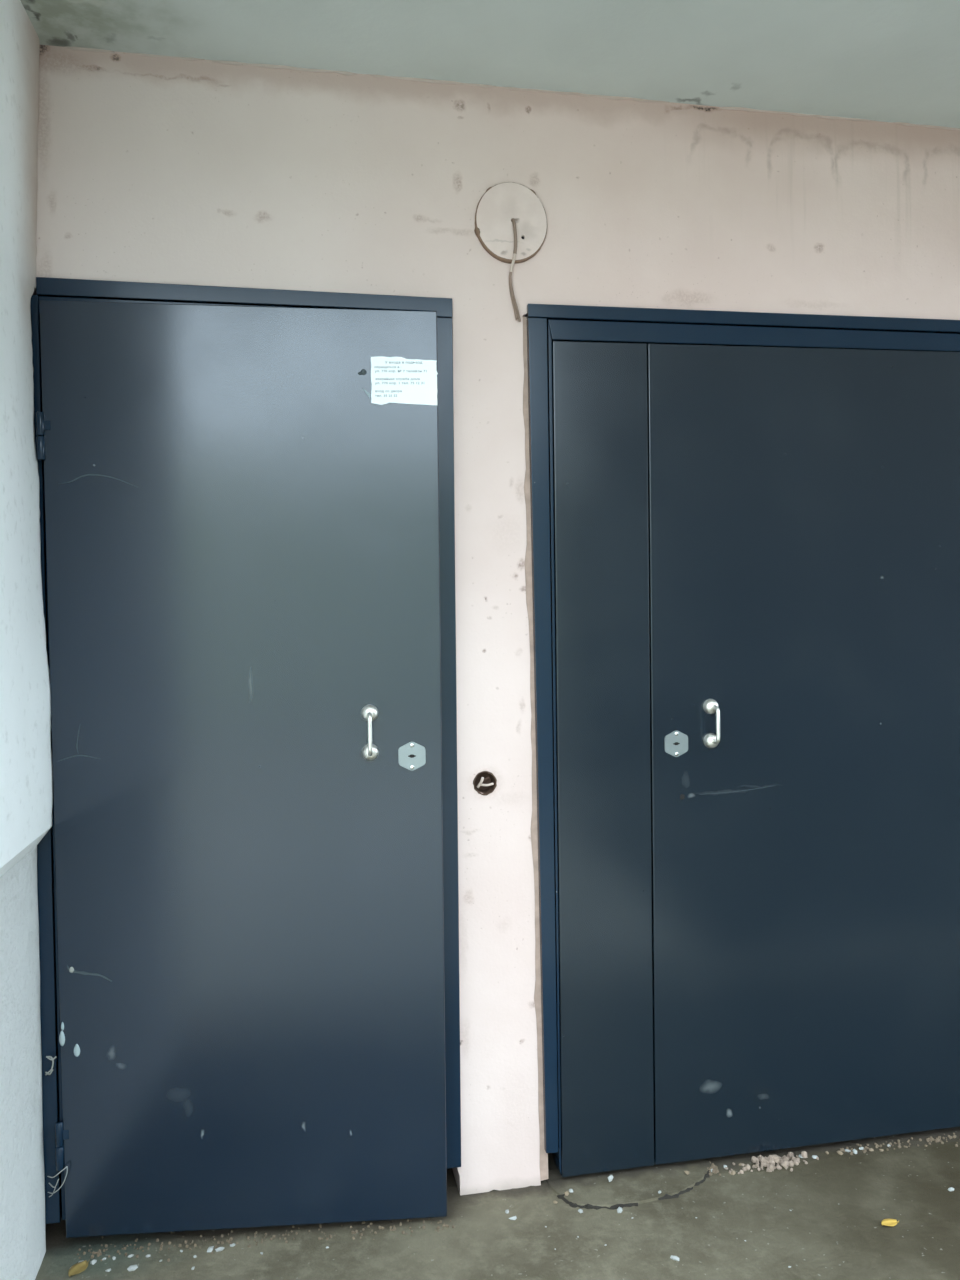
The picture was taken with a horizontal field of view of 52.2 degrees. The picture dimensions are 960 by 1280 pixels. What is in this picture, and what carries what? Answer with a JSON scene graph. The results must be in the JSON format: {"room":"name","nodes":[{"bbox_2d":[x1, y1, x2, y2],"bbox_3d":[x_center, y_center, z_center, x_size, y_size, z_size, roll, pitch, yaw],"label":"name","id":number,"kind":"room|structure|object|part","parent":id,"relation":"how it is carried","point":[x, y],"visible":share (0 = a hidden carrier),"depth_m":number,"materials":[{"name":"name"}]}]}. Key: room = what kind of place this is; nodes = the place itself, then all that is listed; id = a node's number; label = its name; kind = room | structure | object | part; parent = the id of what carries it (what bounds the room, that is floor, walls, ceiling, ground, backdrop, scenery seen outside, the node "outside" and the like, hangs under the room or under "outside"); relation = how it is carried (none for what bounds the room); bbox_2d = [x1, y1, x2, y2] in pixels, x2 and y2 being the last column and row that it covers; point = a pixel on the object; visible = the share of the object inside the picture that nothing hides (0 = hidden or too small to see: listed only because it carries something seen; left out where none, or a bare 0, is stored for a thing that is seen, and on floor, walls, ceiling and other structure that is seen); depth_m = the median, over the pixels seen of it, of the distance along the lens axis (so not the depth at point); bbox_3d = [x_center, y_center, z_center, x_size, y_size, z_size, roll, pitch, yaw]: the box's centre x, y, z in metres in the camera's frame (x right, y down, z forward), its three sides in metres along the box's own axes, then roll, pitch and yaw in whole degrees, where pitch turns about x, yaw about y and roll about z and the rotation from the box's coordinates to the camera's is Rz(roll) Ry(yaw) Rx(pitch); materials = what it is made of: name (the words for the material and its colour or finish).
{"room":"building entrance","nodes":[
{"label":"building entrance","id":0,"kind":"room"},
{"bbox_2d":[0,0,52,1279],"bbox_3d":[-0.982,0.035,1.582,0.321,2.617,1.050,-1,1,-11],"label":"wall","id":1,"kind":"structure","parent":0,"point":[26,768],"depth_m":1.93,"materials":[{"name":"paint"}]},
{"bbox_2d":[20,0,959,127],"bbox_3d":[1.260,-1.388,1.918,4.900,0.153,1.890,-1,1,-11],"label":"ceiling","id":2,"kind":"structure","parent":0,"point":[875,60],"depth_m":2.12,"materials":[{"name":"paint"}]},
{"bbox_2d":[32,45,959,1194],"bbox_3d":[1.142,-0.033,2.658,4.900,2.680,0.260,-1,1,-11],"label":"wall","id":3,"kind":"structure","parent":0,"point":[165,170],"depth_m":2.31,"materials":[{"name":"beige paint"}]},
{"bbox_2d":[30,277,460,1237],"bbox_3d":[-0.511,0.259,2.177,0.952,2.092,0.205,-1,1,-11],"label":"door","id":4,"kind":"structure","parent":3,"relation":"in","point":[247,861],"depth_m":2.15,"materials":[{"name":"blue paint"}]},
{"bbox_2d":[45,1056,56,1074],"bbox_3d":[-0.927,0.919,2.114,0.031,0.046,0.008,-1,1,22],"label":"cobweb","id":5,"kind":"object","parent":4,"relation":"attached to","point":[51,1057],"visible":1,"depth_m":2.11},
{"bbox_2d":[47,1166,67,1196],"bbox_3d":[-0.911,1.168,2.108,0.056,0.078,0.011,-1,1,22],"label":"cobweb","id":6,"kind":"object","parent":4,"relation":"attached to","point":[66,1166],"visible":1,"depth_m":2.10},
{"bbox_2d":[363,356,437,405],"bbox_3d":[-0.177,-0.574,2.170,0.167,0.107,0.001,-1,1,-6],"label":"paper notice","id":7,"kind":"object","parent":4,"relation":"attached to","point":[393,379],"visible":1,"depth_m":2.17,"materials":[{"name":"white paper"}]},
{"bbox_3d":[-0.151,0.259,2.182,0.060,0.064,0.002,-1,1,-6],"label":"plate","id":8,"kind":"part","parent":4,"relation":"part of","materials":[{"name":"metal"}]},
{"bbox_2d":[473,771,496,795],"bbox_3d":[0.009,0.338,2.326,0.059,0.058,0.041,-1,1,-11],"label":"junction box","id":9,"kind":"object","parent":3,"relation":"attached to","point":[484,783],"visible":1,"depth_m":2.32,"materials":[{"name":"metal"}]},
{"bbox_2d":[474,182,546,263],"bbox_3d":[0.073,-0.981,2.305,0.176,0.190,0.018,-1,1,-11],"label":"junction box cover","id":10,"kind":"object","parent":3,"relation":"attached to","point":[500,203],"visible":1,"depth_m":2.30,"materials":[{"name":"beige plastic"}]},
{"bbox_2d":[509,218,520,321],"bbox_3d":[0.081,-0.869,2.302,0.024,0.242,0.018,0,1,41],"label":"cable","id":11,"kind":"object","parent":10,"relation":"hanging from","point":[514,303],"visible":1,"depth_m":2.30,"materials":[{"name":"grey plastic"}]},
{"bbox_2d":[65,47,959,129],"bbox_3d":[0.391,-1.305,2.367,2.640,0.014,0.014,-1,1,-11],"label":"trim","id":12,"kind":"structure","parent":3,"relation":"attached to","point":[346,73],"depth_m":2.29,"materials":[{"name":"pink paint"}]},
{"bbox_2d":[523,317,547,1180],"bbox_3d":[0.101,0.267,2.458,0.050,2.068,0.245,-1,1,-11],"label":"trim","id":13,"kind":"structure","parent":3,"relation":"attached to","point":[543,1165],"depth_m":2.34,"materials":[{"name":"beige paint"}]},
{"bbox_2d":[524,304,959,1176],"bbox_3d":[0.800,0.228,2.466,1.374,2.094,0.133,-1,1,-11],"label":"door","id":14,"kind":"structure","parent":3,"relation":"in","point":[745,526],"depth_m":2.42,"materials":[{"name":"blue paint"}]},
{"bbox_3d":[0.294,0.285,2.381,0.240,1.997,0.059,-1,1,-11],"label":"panel","id":15,"kind":"part","parent":14,"relation":"part of","materials":[{"name":"blue paint"}]},
{"bbox_3d":[0.478,0.252,2.385,0.060,0.064,0.002,-1,1,-11],"label":"plate","id":16,"kind":"part","parent":14,"relation":"part of","materials":[{"name":"metal"}]},
{"bbox_2d":[35,1127,959,1279],"bbox_3d":[5.297,1.498,-16.893,55.000,0.017,40.260,-1,1,-11],"label":"floor","id":17,"kind":"structure","parent":0,"point":[833,1229],"depth_m":2.16,"materials":[{"name":"concrete"}]},
{"bbox_2d":[68,1260,88,1276],"bbox_3d":[-0.841,1.321,2.063,0.034,0.008,0.061,-1,1,22],"label":"dead leaf","id":18,"kind":"object","parent":17,"relation":"on","point":[79,1267],"visible":1,"depth_m":2.06,"materials":[{"name":"yellow plant"}]},
{"bbox_2d":[127,1264,137,1270],"bbox_3d":[-0.731,1.321,2.062,0.023,0.006,0.013,-1,1,-31],"label":"chip","id":19,"kind":"object","parent":17,"relation":"on","point":[132,1267],"visible":1,"depth_m":2.06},
{"bbox_2d":[77,1133,959,1261],"bbox_3d":[0.191,1.304,2.295,2.152,0.008,0.148,-1,1,-11],"label":"grit","id":20,"kind":"object","parent":17,"relation":"on","point":[715,1168],"visible":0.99,"depth_m":2.18,"materials":[{"name":"beige gravel"}]},
{"bbox_2d":[670,1255,678,1260],"bbox_3d":[0.412,1.304,2.069,0.021,0.007,0.012,0,1,42],"label":"chip","id":21,"kind":"object","parent":17,"relation":"on","point":[676,1258],"visible":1,"depth_m":2.07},
{"bbox_2d":[725,1151,818,1173],"bbox_3d":[0.724,1.286,2.419,0.247,0.033,0.072,-1,1,-11],"label":"crumbs","id":22,"kind":"object","parent":17,"relation":"on","point":[769,1162],"visible":1,"depth_m":2.41,"materials":[{"name":"white stone"}]},
{"bbox_2d":[881,1219,898,1225],"bbox_3d":[0.913,1.294,2.175,0.049,0.007,0.027,-1,1,-17],"label":"dead leaf","id":23,"kind":"object","parent":17,"relation":"on","point":[886,1222],"visible":1,"depth_m":2.18,"materials":[{"name":"yellow plant"}]}
]}

